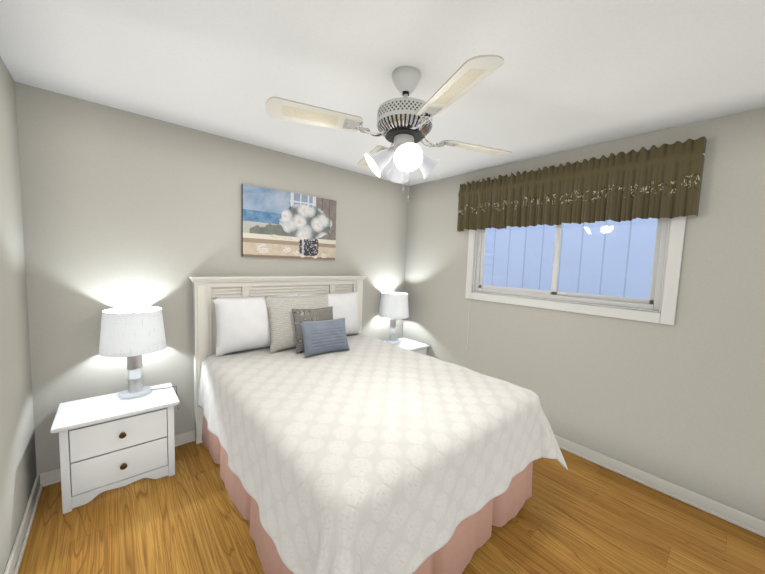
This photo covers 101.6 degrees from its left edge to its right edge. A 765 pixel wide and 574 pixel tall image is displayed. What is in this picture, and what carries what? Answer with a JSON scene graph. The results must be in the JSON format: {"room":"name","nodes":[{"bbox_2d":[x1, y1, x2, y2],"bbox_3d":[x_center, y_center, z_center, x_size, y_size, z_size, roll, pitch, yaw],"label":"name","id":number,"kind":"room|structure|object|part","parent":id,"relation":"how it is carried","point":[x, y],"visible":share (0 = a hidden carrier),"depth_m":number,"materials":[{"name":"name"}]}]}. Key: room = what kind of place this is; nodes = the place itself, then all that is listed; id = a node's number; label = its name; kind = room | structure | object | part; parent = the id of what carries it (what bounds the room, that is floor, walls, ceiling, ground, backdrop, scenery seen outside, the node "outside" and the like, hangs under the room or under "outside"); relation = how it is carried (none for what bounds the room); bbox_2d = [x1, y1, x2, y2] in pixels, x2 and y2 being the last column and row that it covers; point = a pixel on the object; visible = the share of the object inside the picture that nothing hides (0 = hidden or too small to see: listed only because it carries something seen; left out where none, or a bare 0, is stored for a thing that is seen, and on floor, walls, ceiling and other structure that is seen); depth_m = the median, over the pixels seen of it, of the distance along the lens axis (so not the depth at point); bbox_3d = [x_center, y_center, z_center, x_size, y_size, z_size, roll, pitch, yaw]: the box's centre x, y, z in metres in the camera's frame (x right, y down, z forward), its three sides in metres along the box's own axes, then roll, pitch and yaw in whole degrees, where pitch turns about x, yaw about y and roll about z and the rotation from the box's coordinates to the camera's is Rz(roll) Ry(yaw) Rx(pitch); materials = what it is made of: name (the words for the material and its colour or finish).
{"room":"bedroom","nodes":[
{"label":"bedroom","id":0,"kind":"room"},
{"bbox_2d":[0,56,36,573],"bbox_3d":[-0.868,0.217,0.322,0.120,2.440,4.014,-2,6,-41],"label":"wall","id":1,"kind":"structure","parent":0,"point":[18,471],"depth_m":1.60,"materials":[{"name":"paint"}]},
{"bbox_2d":[4,471,47,573],"bbox_3d":[-0.855,1.388,0.465,0.026,0.085,4.014,-2,6,-41],"label":"baseboard","id":2,"kind":"structure","parent":1,"relation":"attached to","point":[13,564],"depth_m":1.63,"materials":[{"name":"white wood"}]},
{"bbox_2d":[15,82,407,473],"bbox_3d":[-0.966,0.000,2.961,3.437,2.440,0.120,-2,6,-41],"label":"wall","id":3,"kind":"structure","parent":0,"point":[122,210],"depth_m":2.19,"materials":[{"name":"paint"}]},
{"bbox_2d":[48,430,194,484],"bbox_3d":[-0.949,1.179,3.011,3.167,0.085,0.026,-2,6,-41],"label":"baseboard","id":4,"kind":"structure","parent":3,"relation":"attached to","point":[54,476],"depth_m":2.44,"materials":[{"name":"white wood"}]},
{"bbox_2d":[242,184,336,259],"bbox_3d":[-0.832,-0.568,2.909,0.910,0.600,0.032,-2,6,-41],"label":"picture","id":5,"kind":"object","parent":3,"relation":"attached to","point":[279,224],"visible":0.86,"depth_m":2.85,"materials":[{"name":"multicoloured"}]},
{"bbox_2d":[0,0,764,185],"bbox_3d":[0.431,-1.091,1.305,3.437,0.100,4.254,-2,6,-41],"label":"ceiling","id":6,"kind":"structure","parent":0,"point":[567,75],"depth_m":1.50,"materials":[{"name":"paint"}]},
{"bbox_2d":[266,55,511,200],"bbox_3d":[0.110,-0.760,1.599,0.999,0.627,0.999,4,5,24],"label":"ceiling fan","id":7,"kind":"object","parent":6,"relation":"hanging from","point":[404,124],"visible":1,"depth_m":1.48,"materials":[{"name":"white wood"}]},
{"bbox_3d":[0.111,-0.797,1.596,0.282,0.044,0.282,-2,6,-41],"label":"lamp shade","id":8,"kind":"part","parent":7,"relation":"part of","materials":[{"name":"silver metal"}]},
{"bbox_2d":[18,441,764,573],"bbox_3d":[0.340,1.439,1.509,3.437,0.100,4.254,-2,6,-41],"label":"floor","id":9,"kind":"structure","parent":0,"point":[580,515],"depth_m":1.73,"materials":[{"name":"brown wood"}]},
{"bbox_2d":[50,382,179,513],"bbox_3d":[-1.714,1.011,2.051,0.593,0.520,0.412,-2,6,-41],"label":"nightstand","id":10,"kind":"object","parent":9,"relation":"on","point":[110,441],"visible":1,"depth_m":1.91,"materials":[{"name":"white wood"}]},
{"bbox_3d":[-1.587,1.001,1.907,0.036,0.235,0.031,-2,6,-41],"label":"knob","id":11,"kind":"part","parent":10,"relation":"part of","materials":[{"name":"brown metal"}]},
{"bbox_2d":[98,306,178,408],"bbox_3d":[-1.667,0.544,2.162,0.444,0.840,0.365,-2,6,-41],"label":"lamp","id":12,"kind":"object","parent":10,"relation":"on","point":[133,336],"visible":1,"depth_m":2.02,"materials":[{"name":"white fabric"}]},
{"bbox_3d":[-1.688,0.289,2.115,0.360,0.270,0.360,-2,6,-41],"label":"lamp shade","id":13,"kind":"part","parent":12,"relation":"part of","materials":[{"name":"fabric"}]},
{"bbox_2d":[189,276,567,573],"bbox_3d":[-0.167,0.648,2.193,1.827,1.330,2.172,-2,6,-41],"label":"bed","id":14,"kind":"object","parent":9,"relation":"on","point":[331,437],"visible":1,"depth_m":1.62,"materials":[{"name":"white fabric"}]},
{"bbox_2d":[213,294,297,356],"bbox_3d":[-1.026,0.301,2.624,0.700,0.458,0.180,-2,6,-41],"label":"pillow","id":15,"kind":"object","parent":14,"relation":"on","point":[244,323],"depth_m":2.49,"materials":[{"name":"white fabric"}]},
{"bbox_3d":[-0.858,0.561,2.958,1.652,1.330,0.105,-2,6,-41],"label":"headboard","id":16,"kind":"part","parent":14,"relation":"part of","materials":[{"name":"white wood"}]},
{"bbox_2d":[265,294,327,353],"bbox_3d":[-0.718,0.302,2.760,0.602,0.454,0.198,-2,6,-41],"label":"pillow","id":17,"kind":"object","parent":14,"relation":"on","point":[281,311],"depth_m":2.61,"materials":[{"name":"beige fabric"}]},
{"bbox_2d":[300,318,349,357],"bbox_3d":[-0.473,0.415,2.606,0.425,0.272,0.162,-2,6,-41],"label":"pillow","id":18,"kind":"object","parent":14,"relation":"on","point":[321,338],"depth_m":2.55,"materials":[{"name":"blue fabric"}]},
{"bbox_2d":[298,291,359,335],"bbox_3d":[-0.517,0.282,3.076,0.700,0.458,0.185,-2,6,-41],"label":"pillow","id":19,"kind":"object","parent":14,"relation":"on","point":[344,303],"depth_m":3.10,"materials":[{"name":"white fabric"}]},
{"bbox_2d":[385,337,429,354],"bbox_3d":[0.198,0.939,3.666,0.556,0.540,0.459,-2,6,-41],"label":"nightstand","id":20,"kind":"object","parent":9,"relation":"on","point":[414,345],"visible":0.1,"depth_m":3.63,"materials":[{"name":"white wood"}]},
{"bbox_2d":[378,291,408,343],"bbox_3d":[0.129,0.353,3.682,0.368,0.616,0.365,-2,6,-41],"label":"lamp","id":21,"kind":"object","parent":20,"relation":"on","point":[393,307],"visible":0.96,"depth_m":3.54,"materials":[{"name":"white fabric"}]},
{"bbox_3d":[0.136,0.209,3.671,0.360,0.270,0.360,-2,6,-41],"label":"lamp shade","id":22,"kind":"part","parent":21,"relation":"part of","materials":[{"name":"fabric"}]},
{"bbox_2d":[402,107,764,520],"bbox_3d":[1.639,0.132,2.492,0.120,2.440,4.014,-2,6,-41],"label":"wall","id":23,"kind":"structure","parent":0,"point":[680,402],"depth_m":2.13,"materials":[{"name":"paint"}]},
{"bbox_2d":[465,216,685,348],"bbox_3d":[1.436,-0.007,2.676,0.128,1.442,1.614,-2,6,-41],"label":"window","id":24,"kind":"structure","parent":23,"relation":"in","point":[665,313],"depth_m":2.41,"materials":[{"name":"white"}]},
{"bbox_3d":[0.903,0.030,3.207,0.014,1.245,0.013,-2,6,-41],"label":"cord","id":25,"kind":"part","parent":24,"relation":"part of","materials":[{"name":"white plastic"}]},
{"bbox_3d":[1.471,-0.271,2.677,0.030,0.612,1.312,-2,6,-41],"label":"glass","id":26,"kind":"part","parent":24,"relation":"part of","materials":[{"name":"clear glass"}]},
{"bbox_3d":[1.469,-0.271,2.675,0.067,0.746,1.446,-2,6,-41],"label":"window sash","id":27,"kind":"part","parent":24,"relation":"part of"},
{"bbox_2d":[457,136,706,231],"bbox_3d":[1.372,-0.751,2.577,0.118,0.497,1.792,-2,6,-41],"label":"valance","id":28,"kind":"object","parent":23,"relation":"attached to","point":[662,181],"visible":1,"depth_m":2.32,"materials":[{"name":"fabric"}]},
{"bbox_2d":[554,435,764,536],"bbox_3d":[1.245,1.268,2.879,0.026,0.085,3.000,-2,6,-41],"label":"baseboard","id":29,"kind":"structure","parent":23,"relation":"attached to","point":[753,524],"depth_m":2.09,"materials":[{"name":"white wood"}]},
{"label":"outside","id":30,"kind":"structure","parent":0,"visible":0},
{"bbox_2d":[483,218,657,298],"bbox_3d":[2.158,-0.157,3.433,0.050,3.900,5.800,-2,6,-41],"label":"wall","id":31,"kind":"structure","parent":30,"point":[547,249],"depth_m":3.39,"materials":[{"name":"blue"}]}
]}

